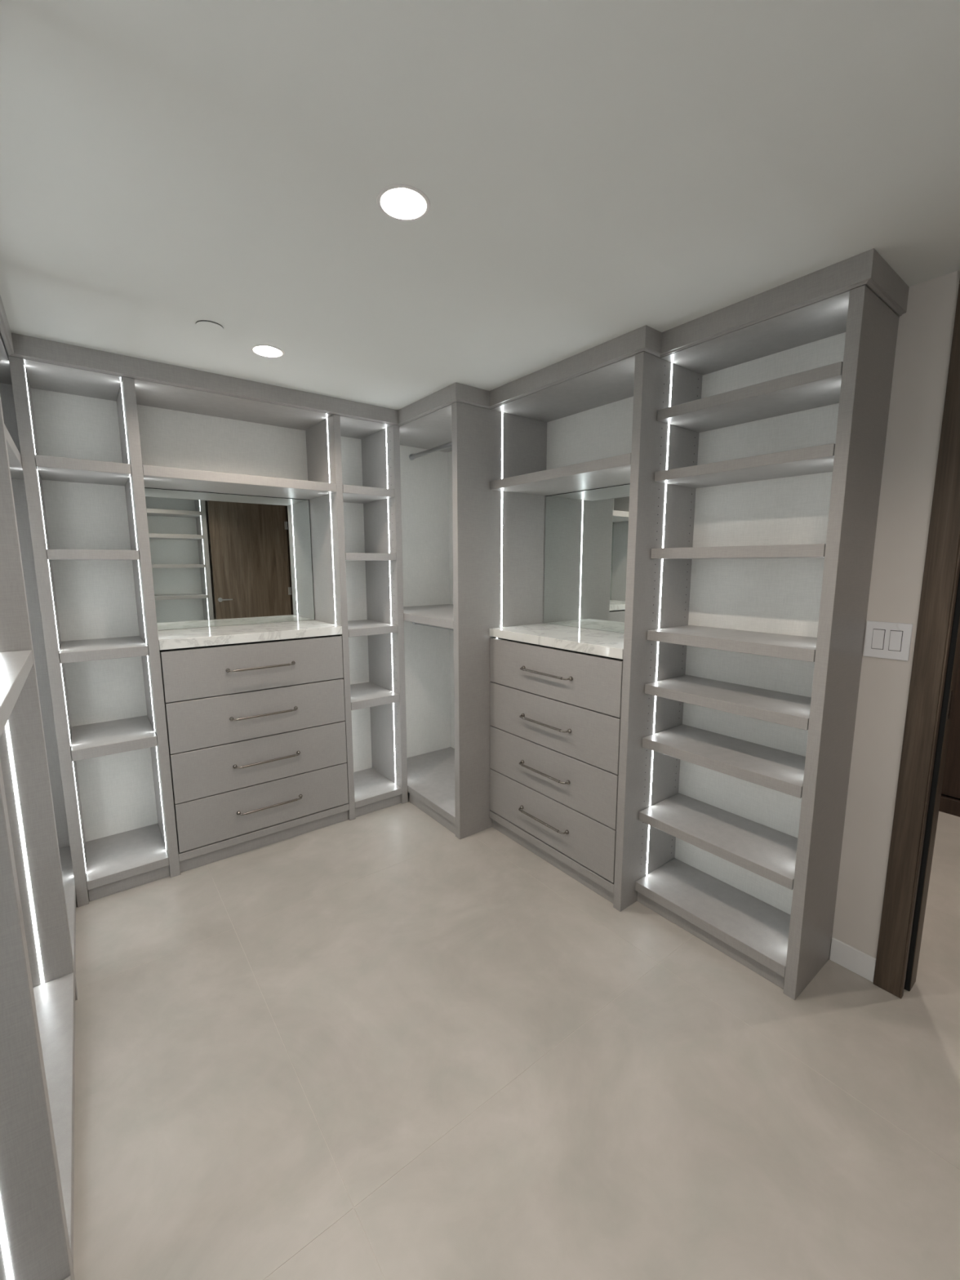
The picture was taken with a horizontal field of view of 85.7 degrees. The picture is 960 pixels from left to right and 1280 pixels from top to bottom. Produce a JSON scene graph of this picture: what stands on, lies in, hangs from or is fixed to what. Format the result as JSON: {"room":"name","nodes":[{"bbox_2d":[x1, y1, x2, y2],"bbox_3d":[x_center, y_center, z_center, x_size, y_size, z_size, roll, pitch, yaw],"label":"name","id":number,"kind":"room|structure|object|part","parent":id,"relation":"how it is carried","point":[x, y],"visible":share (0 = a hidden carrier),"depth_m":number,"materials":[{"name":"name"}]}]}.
{"room":"walk-in closet","nodes":[
{"label":"walk-in closet","id":0,"kind":"room"},
{"bbox_2d":[25,368,362,840],"bbox_3d":[-0.447,-0.236,3.880,5.550,2.444,0.120,-6,11,-37],"label":"wall","id":1,"kind":"structure","parent":0,"point":[25,369],"depth_m":2.59,"materials":[{"name":"white paint"}]},
{"bbox_2d":[144,487,315,630],"bbox_3d":[-1.421,-0.460,2.998,0.905,0.751,0.006,-6,11,-37],"label":"wall mirror","id":2,"kind":"object","parent":1,"relation":"attached to","point":[218,559],"visible":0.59,"depth_m":2.97,"materials":[{"name":"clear mirror"}]},
{"bbox_2d":[0,0,959,409],"bbox_3d":[1.212,-1.176,1.519,5.600,0.100,5.900,-6,11,-37],"label":"ceiling","id":3,"kind":"structure","parent":0,"point":[592,173],"depth_m":1.17,"materials":[{"name":"white paint"}]},
{"bbox_2d":[195,320,223,333],"bbox_3d":[-1.021,-1.183,1.954,0.094,0.006,0.094,-6,11,-37],"label":"sprinkler cover","id":4,"kind":"object","parent":3,"relation":"attached to","point":[210,326],"visible":1,"depth_m":1.95,"materials":[{"name":"white paint"}]},
{"bbox_2d":[250,344,284,357],"bbox_3d":[-0.897,-1.246,2.181,0.133,0.058,0.133,-6,11,-37],"label":"recessed light","id":5,"kind":"object","parent":3,"relation":"in","point":[264,350],"visible":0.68,"depth_m":2.22,"materials":[{"name":"white plastic"}]},
{"bbox_2d":[376,184,430,221],"bbox_3d":[-0.191,-1.115,1.287,0.133,0.058,0.133,-6,11,-37],"label":"recessed light","id":6,"kind":"object","parent":3,"relation":"in","point":[401,202],"visible":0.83,"depth_m":1.31,"materials":[{"name":"white plastic"}]},
{"bbox_2d":[73,791,959,1279],"bbox_3d":[1.215,1.351,1.891,5.600,0.120,5.900,-6,11,-37],"label":"floor","id":7,"kind":"structure","parent":0,"point":[386,1043],"depth_m":1.56,"materials":[{"name":"beige concrete"}]},
{"bbox_2d":[0,1198,71,1279],"bbox_3d":[-0.731,0.303,0.376,0.474,2.400,0.977,-6,11,-37],"label":"closet","id":8,"kind":"object","parent":7,"relation":"on","point":[3,1238],"visible":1,"depth_m":0.99,"materials":[{"name":"grey wood"}]},
{"bbox_2d":[63,1275,71,1279],"bbox_3d":[-0.739,1.398,0.557,0.465,0.045,0.934,-6,11,-37],"label":"shelf","id":9,"kind":"object","parent":8,"relation":"attached to","point":[68,1277],"depth_m":1.05,"materials":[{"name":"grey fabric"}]},
{"bbox_2d":[0,649,75,1279],"bbox_3d":[-1.335,0.190,1.152,0.474,2.400,1.003,-6,11,-37],"label":"closet","id":10,"kind":"object","parent":7,"relation":"on","point":[37,1023],"visible":1,"depth_m":1.00,"materials":[{"name":"grey wood"}]},
{"bbox_2d":[0,649,33,737],"bbox_3d":[-1.345,0.131,1.163,0.464,0.046,0.959,-6,11,-37],"label":"shelf","id":11,"kind":"object","parent":10,"relation":"attached to","point":[15,667],"depth_m":1.31,"materials":[{"name":"grey wood"}]},
{"bbox_2d":[33,972,75,1267],"bbox_3d":[-1.343,1.284,1.334,0.465,0.045,0.960,-6,11,-37],"label":"shelf","id":12,"kind":"object","parent":10,"relation":"attached to","point":[55,999],"depth_m":1.51,"materials":[{"name":"grey wood"}]},
{"bbox_2d":[0,331,77,1000],"bbox_3d":[-1.971,0.070,1.971,0.474,2.400,1.084,-6,11,-37],"label":"closet","id":13,"kind":"object","parent":7,"relation":"on","point":[31,722],"visible":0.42,"depth_m":1.75,"materials":[{"name":"grey wood"}]},
{"bbox_3d":[-1.979,-1.099,1.811,0.461,0.040,1.027,-6,11,-37],"label":"panel","id":14,"kind":"part","parent":13,"relation":"part of","materials":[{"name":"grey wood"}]},
{"bbox_2d":[4,424,23,479],"bbox_3d":[-1.978,-0.693,1.872,0.464,0.047,1.026,-6,11,-37],"label":"shelf","id":15,"kind":"object","parent":13,"relation":"attached to","point":[15,461],"depth_m":1.97,"materials":[{"name":"grey wood"}]},
{"bbox_3d":[-2.294,-0.026,2.388,0.465,2.332,0.014,-6,11,-37],"label":"panel","id":16,"kind":"part","parent":13,"relation":"part of","materials":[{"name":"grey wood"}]},
{"bbox_2d":[58,846,75,970],"bbox_3d":[-1.975,1.165,2.147,0.465,0.045,1.027,-6,11,-37],"label":"shelf","id":17,"kind":"object","parent":13,"relation":"attached to","point":[64,851],"depth_m":2.31,"materials":[{"name":"grey wood"}]},
{"bbox_2d":[8,355,180,906],"bbox_3d":[-1.815,-0.007,2.489,0.412,2.400,0.445,-6,11,-37],"label":"shelving tower","id":18,"kind":"object","parent":7,"relation":"on","point":[116,740],"visible":1,"depth_m":2.53,"materials":[{"name":"grey wood"}]},
{"bbox_3d":[-1.962,0.029,2.381,0.042,2.361,0.444,-6,11,-37],"label":"panel","id":19,"kind":"part","parent":18,"relation":"part of","materials":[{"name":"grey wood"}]},
{"bbox_3d":[-1.816,-1.174,2.315,0.326,0.040,0.432,-6,11,-37],"label":"panel","id":20,"kind":"part","parent":18,"relation":"part of","materials":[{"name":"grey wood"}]},
{"bbox_3d":[-1.814,-0.770,2.373,0.323,0.045,0.436,-6,11,-37],"label":"shelf","id":21,"kind":"part","parent":18,"relation":"part of","materials":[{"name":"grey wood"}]},
{"bbox_3d":[-1.813,-0.398,2.428,0.323,0.042,0.436,-6,11,-37],"label":"shelf","id":22,"kind":"part","parent":18,"relation":"part of","materials":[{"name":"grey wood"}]},
{"bbox_3d":[-1.948,-0.066,2.655,0.326,2.332,0.008,-6,11,-37],"label":"panel","id":23,"kind":"part","parent":18,"relation":"part of","materials":[{"name":"grey wood"}]},
{"bbox_3d":[-1.813,0.040,2.492,0.323,0.045,0.436,-6,11,-37],"label":"shelf","id":24,"kind":"part","parent":18,"relation":"part of","materials":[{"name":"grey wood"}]},
{"bbox_3d":[-1.812,0.475,2.556,0.323,0.049,0.436,-6,11,-37],"label":"shelf","id":25,"kind":"part","parent":18,"relation":"part of","materials":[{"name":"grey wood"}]},
{"bbox_3d":[-1.811,1.093,2.648,0.326,0.042,0.436,-6,11,-37],"label":"shelf","id":26,"kind":"part","parent":18,"relation":"part of","materials":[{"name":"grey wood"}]},
{"bbox_3d":[-1.669,-0.004,2.603,0.043,2.361,0.444,-6,11,-37],"label":"panel","id":27,"kind":"part","parent":18,"relation":"part of","materials":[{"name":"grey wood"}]},
{"bbox_2d":[133,377,349,872],"bbox_3d":[-1.280,-0.064,2.871,0.906,2.400,0.484,-6,11,-37],"label":"tall cabinet","id":28,"kind":"object","parent":7,"relation":"on","point":[256,735],"visible":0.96,"depth_m":2.77,"materials":[{"name":"grey wood"}]},
{"bbox_3d":[-1.425,-0.146,3.050,0.906,2.290,0.008,-6,11,-37],"label":"panel","id":29,"kind":"part","parent":28,"relation":"part of","materials":[{"name":"grey wood"}]},
{"bbox_3d":[-1.292,-1.233,2.713,0.906,0.040,0.432,-6,11,-37],"label":"panel","id":30,"kind":"part","parent":28,"relation":"part of","materials":[{"name":"grey wood"}]},
{"bbox_2d":[142,465,336,499],"bbox_3d":[-1.291,-0.830,2.771,0.905,0.046,0.436,-6,11,-37],"label":"shelf","id":31,"kind":"object","parent":28,"relation":"attached to","point":[154,477],"depth_m":2.65,"materials":[{"name":"grey wood"}]},
{"bbox_2d":[157,619,342,649],"bbox_3d":[-1.288,-0.041,2.886,0.906,0.046,0.440,-6,11,-37],"label":"countertop","id":32,"kind":"structure","parent":28,"relation":"on","point":[168,639],"depth_m":2.76,"materials":[{"name":"white stone"}]},
{"bbox_3d":[-1.162,0.139,2.748,0.898,0.248,0.020,-6,11,-37],"label":"drawer","id":33,"kind":"part","parent":28,"relation":"part of","materials":[{"name":"grey wood"}]},
{"bbox_3d":[-1.162,0.392,2.785,0.898,0.253,0.020,-6,11,-37],"label":"drawer","id":34,"kind":"part","parent":28,"relation":"part of","materials":[{"name":"grey wood"}]},
{"bbox_3d":[-1.162,0.648,2.823,0.898,0.253,0.020,-6,11,-37],"label":"drawer","id":35,"kind":"part","parent":28,"relation":"part of","materials":[{"name":"grey wood"}]},
{"bbox_3d":[-1.144,0.142,2.724,0.351,0.020,0.040,-6,11,-37],"label":"handle","id":36,"kind":"part","parent":28,"relation":"part of","materials":[{"name":"silver metal"}]},
{"bbox_3d":[-1.161,0.904,2.861,0.898,0.254,0.020,-6,11,-37],"label":"drawer","id":37,"kind":"part","parent":28,"relation":"part of","materials":[{"name":"grey wood"}]},
{"bbox_3d":[-1.144,0.396,2.761,0.351,0.020,0.040,-6,11,-37],"label":"handle","id":38,"kind":"part","parent":28,"relation":"part of","materials":[{"name":"silver metal"}]},
{"bbox_3d":[-1.288,1.033,3.046,0.906,0.040,0.436,-6,11,-37],"label":"rail","id":39,"kind":"part","parent":28,"relation":"part of","materials":[{"name":"grey wood"}]},
{"bbox_3d":[-1.144,0.651,2.799,0.351,0.020,0.040,-6,11,-37],"label":"handle","id":40,"kind":"part","parent":28,"relation":"part of","materials":[{"name":"silver metal"}]},
{"bbox_3d":[-1.143,0.907,2.837,0.351,0.020,0.040,-6,11,-37],"label":"handle","id":41,"kind":"part","parent":28,"relation":"part of","materials":[{"name":"silver metal"}]},
{"bbox_2d":[305,413,408,820],"bbox_3d":[-0.772,-0.125,3.283,0.406,2.400,0.445,-6,11,-37],"label":"shelving tower","id":42,"kind":"object","parent":7,"relation":"on","point":[366,523],"visible":0.98,"depth_m":3.27,"materials":[{"name":"grey wood"}]},
{"bbox_3d":[-0.918,-0.089,3.175,0.038,2.361,0.444,-6,11,-37],"label":"panel","id":43,"kind":"part","parent":42,"relation":"part of","materials":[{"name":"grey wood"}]},
{"bbox_3d":[-0.774,-1.292,3.108,0.326,0.040,0.432,-6,11,-37],"label":"panel","id":44,"kind":"part","parent":42,"relation":"part of","materials":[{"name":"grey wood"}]},
{"bbox_3d":[-0.907,-0.184,3.448,0.326,2.332,0.008,-6,11,-37],"label":"panel","id":45,"kind":"part","parent":42,"relation":"part of","materials":[{"name":"grey wood"}]},
{"bbox_3d":[-0.772,-0.889,3.165,0.323,0.045,0.436,-6,11,-37],"label":"shelf","id":46,"kind":"part","parent":42,"relation":"part of","materials":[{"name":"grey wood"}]},
{"bbox_3d":[-0.771,-0.516,3.220,0.323,0.042,0.436,-6,11,-37],"label":"shelf","id":47,"kind":"part","parent":42,"relation":"part of","materials":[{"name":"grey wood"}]},
{"bbox_3d":[-0.771,-0.079,3.285,0.323,0.045,0.436,-6,11,-37],"label":"shelf","id":48,"kind":"part","parent":42,"relation":"part of","materials":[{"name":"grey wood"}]},
{"bbox_3d":[-0.770,0.357,3.349,0.323,0.049,0.436,-6,11,-37],"label":"shelf","id":49,"kind":"part","parent":42,"relation":"part of","materials":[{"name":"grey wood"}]},
{"bbox_3d":[-0.770,0.975,3.440,0.326,0.042,0.436,-6,11,-37],"label":"shelf","id":50,"kind":"part","parent":42,"relation":"part of","materials":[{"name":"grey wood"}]},
{"bbox_3d":[-0.627,-0.122,3.396,0.042,2.361,0.444,-6,11,-37],"label":"panel","id":51,"kind":"part","parent":42,"relation":"part of","materials":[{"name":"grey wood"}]},
{"bbox_2d":[374,401,546,839],"bbox_3d":[-0.176,-0.139,3.368,0.644,2.400,1.034,-6,11,-37],"label":"closet","id":52,"kind":"object","parent":7,"relation":"on","point":[451,455],"visible":0.7,"depth_m":3.00,"materials":[{"name":"grey wood"}]},
{"bbox_3d":[-0.490,-0.231,3.761,0.635,2.332,0.014,-6,11,-37],"label":"panel","id":53,"kind":"part","parent":52,"relation":"part of","materials":[{"name":"grey wood"}]},
{"bbox_2d":[403,604,453,629],"bbox_3d":[-0.189,-0.166,3.375,0.635,0.047,0.972,-6,11,-37],"label":"shelf","id":54,"kind":"object","parent":52,"relation":"attached to","point":[435,615],"depth_m":3.19,"materials":[{"name":"grey wood"}]},
{"bbox_3d":[-0.189,-1.308,3.207,0.632,0.040,0.973,-6,11,-37],"label":"panel","id":55,"kind":"part","parent":52,"relation":"part of","materials":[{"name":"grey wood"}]},
{"bbox_2d":[407,746,455,824],"bbox_3d":[-0.187,0.956,3.540,0.635,0.045,0.973,-6,11,-37],"label":"shelf","id":56,"kind":"object","parent":52,"relation":"attached to","point":[430,772],"depth_m":3.48,"materials":[{"name":"grey wood"}]},
{"bbox_3d":[-0.181,-1.220,3.226,0.015,0.030,0.972,-6,11,-37],"label":"hanging rod","id":57,"kind":"part","parent":52,"relation":"part of","materials":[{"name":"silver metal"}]},
{"bbox_3d":[-0.179,-0.077,3.395,0.015,0.030,0.972,-6,11,-37],"label":"hanging rod","id":58,"kind":"part","parent":52,"relation":"part of","materials":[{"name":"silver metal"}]},
{"bbox_3d":[0.062,-0.203,3.574,0.008,2.332,0.988,-6,11,-37],"label":"panel","id":59,"kind":"part","parent":52,"relation":"part of","materials":[{"name":"grey wood"}]},
{"bbox_3d":[0.126,-0.063,2.983,0.644,2.361,0.046,-6,11,-37],"label":"panel","id":60,"kind":"part","parent":52,"relation":"part of","materials":[{"name":"grey wood"}]},
{"bbox_2d":[489,351,702,911],"bbox_3d":[0.497,-0.033,2.644,0.470,2.400,0.946,-6,11,-37],"label":"tall cabinet","id":61,"kind":"object","parent":7,"relation":"on","point":[568,785],"visible":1,"depth_m":2.39,"materials":[{"name":"grey wood"}]},
{"bbox_3d":[0.316,0.930,2.670,0.040,0.020,0.351,-6,11,-37],"label":"handle","id":62,"kind":"part","parent":61,"relation":"part of","materials":[{"name":"silver metal"}]},
{"bbox_3d":[0.315,0.674,2.632,0.040,0.020,0.351,-6,11,-37],"label":"handle","id":63,"kind":"part","parent":61,"relation":"part of","materials":[{"name":"silver metal"}]},
{"bbox_3d":[0.315,0.418,2.594,0.040,0.020,0.351,-6,11,-37],"label":"handle","id":64,"kind":"part","parent":61,"relation":"part of","materials":[{"name":"silver metal"}]},
{"bbox_3d":[0.315,0.165,2.557,0.040,0.020,0.351,-6,11,-37],"label":"handle","id":65,"kind":"part","parent":61,"relation":"part of","materials":[{"name":"silver metal"}]},
{"bbox_3d":[0.499,1.063,2.832,0.421,0.042,0.905,-6,11,-37],"label":"rail","id":66,"kind":"part","parent":61,"relation":"part of","materials":[{"name":"grey wood"}]},
{"bbox_3d":[0.339,0.927,2.689,0.020,0.254,0.898,-6,11,-37],"label":"drawer","id":67,"kind":"part","parent":61,"relation":"part of","materials":[{"name":"grey wood"}]},
{"bbox_3d":[0.339,0.671,2.651,0.020,0.253,0.898,-6,11,-37],"label":"drawer","id":68,"kind":"part","parent":61,"relation":"part of","materials":[{"name":"grey wood"}]},
{"bbox_3d":[0.339,0.416,2.613,0.020,0.253,0.898,-6,11,-37],"label":"drawer","id":69,"kind":"part","parent":61,"relation":"part of","materials":[{"name":"grey wood"}]},
{"bbox_3d":[0.338,0.162,2.576,0.020,0.248,0.898,-6,11,-37],"label":"drawer","id":70,"kind":"part","parent":61,"relation":"part of","materials":[{"name":"grey wood"}]},
{"bbox_2d":[488,622,624,659],"bbox_3d":[0.496,-0.010,2.672,0.425,0.044,0.905,-6,11,-37],"label":"countertop","id":71,"kind":"structure","parent":61,"relation":"on","point":[594,642],"depth_m":2.58,"materials":[{"name":"white stone"}]},
{"bbox_2d":[489,453,631,496],"bbox_3d":[0.496,-0.799,2.557,0.422,0.045,0.904,-6,11,-37],"label":"shelf","id":72,"kind":"object","parent":61,"relation":"attached to","point":[612,471],"depth_m":2.48,"materials":[{"name":"grey wood"}]},
{"bbox_3d":[0.668,-0.110,2.791,0.008,2.290,0.905,-6,11,-37],"label":"panel","id":73,"kind":"part","parent":61,"relation":"part of","materials":[{"name":"grey wood"}]},
{"bbox_3d":[0.497,-1.204,2.498,0.417,0.040,0.905,-6,11,-37],"label":"panel","id":74,"kind":"part","parent":61,"relation":"part of","materials":[{"name":"grey wood"}]},
{"bbox_3d":[0.789,0.037,2.304,0.430,2.361,0.040,-6,11,-37],"label":"panel","id":75,"kind":"part","parent":61,"relation":"part of","materials":[{"name":"grey wood"}]},
{"bbox_2d":[635,284,898,999],"bbox_3d":[1.050,0.054,2.048,0.328,2.400,0.683,-6,11,-37],"label":"shelves","id":76,"kind":"object","parent":7,"relation":"on","point":[790,417],"visible":1,"depth_m":2.00,"materials":[{"name":"grey wood"}]},
{"bbox_3d":[1.036,1.155,2.224,0.318,0.044,0.642,-6,11,-37],"label":"shelf","id":77,"kind":"part","parent":76,"relation":"part of","materials":[{"name":"grey wood"}]},
{"bbox_3d":[1.036,0.815,2.174,0.319,0.041,0.639,-6,11,-37],"label":"shelf","id":78,"kind":"part","parent":76,"relation":"part of","materials":[{"name":"grey wood"}]},
{"bbox_3d":[1.035,0.473,2.123,0.319,0.043,0.639,-6,11,-37],"label":"shelf","id":79,"kind":"part","parent":76,"relation":"part of","materials":[{"name":"grey wood"}]},
{"bbox_3d":[1.035,0.234,2.088,0.319,0.041,0.639,-6,11,-37],"label":"shelf","id":80,"kind":"part","parent":76,"relation":"part of","materials":[{"name":"grey wood"}]},
{"bbox_3d":[1.035,0.002,2.054,0.319,0.042,0.639,-6,11,-37],"label":"shelf","id":81,"kind":"part","parent":76,"relation":"part of","materials":[{"name":"grey wood"}]},
{"bbox_3d":[1.034,-0.338,2.004,0.319,0.042,0.639,-6,11,-37],"label":"shelf","id":82,"kind":"part","parent":76,"relation":"part of","materials":[{"name":"grey wood"}]},
{"bbox_3d":[1.034,-0.645,1.958,0.319,0.038,0.639,-6,11,-37],"label":"shelf","id":83,"kind":"part","parent":76,"relation":"part of","materials":[{"name":"grey wood"}]},
{"bbox_3d":[1.034,-0.880,1.924,0.319,0.040,0.639,-6,11,-37],"label":"shelf","id":84,"kind":"part","parent":76,"relation":"part of","materials":[{"name":"grey wood"}]},
{"bbox_3d":[1.165,0.006,2.155,0.008,2.336,0.643,-6,11,-37],"label":"panel","id":85,"kind":"part","parent":76,"relation":"part of","materials":[{"name":"grey wood"}]},
{"bbox_3d":[1.035,-1.115,1.890,0.314,0.040,0.643,-6,11,-37],"label":"panel","id":86,"kind":"part","parent":76,"relation":"part of","materials":[{"name":"grey wood"}]},
{"bbox_3d":[1.247,0.111,1.799,0.327,2.361,0.039,-6,11,-37],"label":"panel","id":87,"kind":"part","parent":76,"relation":"part of","materials":[{"name":"grey wood"}]},
{"bbox_2d":[938,659,959,817],"bbox_3d":[3.435,-0.060,2.805,0.475,2.400,2.950,-6,11,-37],"label":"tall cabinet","id":88,"kind":"object","parent":7,"relation":"on","point":[951,781],"visible":0.02,"depth_m":3.22,"materials":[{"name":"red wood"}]},
{"bbox_2d":[695,270,959,958],"bbox_3d":[0.687,-0.089,2.872,0.115,2.444,2.878,-6,11,-37],"label":"wall","id":89,"kind":"structure","parent":0,"point":[925,332],"depth_m":1.78,"materials":[{"name":"white paint"}]},
{"bbox_2d":[0,248,909,426],"bbox_3d":[0.110,-1.068,1.424,2.369,0.082,3.330,-6,11,-37],"label":"trim","id":90,"kind":"structure","parent":89,"relation":"attached to","point":[868,268],"depth_m":2.11,"materials":[{"name":"grey wood"}]},
{"bbox_2d":[543,484,630,633],"bbox_3d":[0.661,-0.423,2.740,0.006,0.751,0.904,-6,11,-37],"label":"wall mirror","id":91,"kind":"object","parent":89,"relation":"attached to","point":[586,537],"visible":0.59,"depth_m":2.83,"materials":[{"name":"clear mirror"}]},
{"bbox_2d":[829,937,875,982],"bbox_3d":[1.431,1.227,1.987,0.009,0.097,0.145,-6,11,-37],"label":"baseboard","id":92,"kind":"structure","parent":89,"relation":"attached to","point":[848,957],"depth_m":1.98,"materials":[{"name":"white paint"}]},
{"bbox_2d":[862,620,912,661],"bbox_3d":[1.425,0.002,1.810,0.012,0.128,0.130,-6,11,-37],"label":"light switch","id":93,"kind":"object","parent":89,"relation":"attached to","point":[886,640],"visible":1,"depth_m":1.81,"materials":[{"name":"white plastic"}]},
{"bbox_3d":[1.408,-0.003,1.828,0.001,0.071,0.035,-6,11,-37],"label":"rocker frame","id":94,"kind":"part","parent":93,"relation":"part of","materials":[{"name":"white plastic"}]},
{"bbox_3d":[1.439,0.003,1.789,0.001,0.071,0.035,-6,11,-37],"label":"rocker frame","id":95,"kind":"part","parent":93,"relation":"part of","materials":[{"name":"white plastic"}]},
{"bbox_2d":[873,280,959,998],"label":"door frame","id":96,"kind":"structure","parent":89,"relation":"in","point":[936,654],"depth_m":1.75,"materials":[{"name":"brown wood"}]},
{"bbox_3d":[1.591,0.219,1.749,0.028,0.100,0.001,-6,11,-37],"label":"strike plate","id":97,"kind":"part","parent":96,"relation":"part of","materials":[{"name":"brown metal"}]}
]}

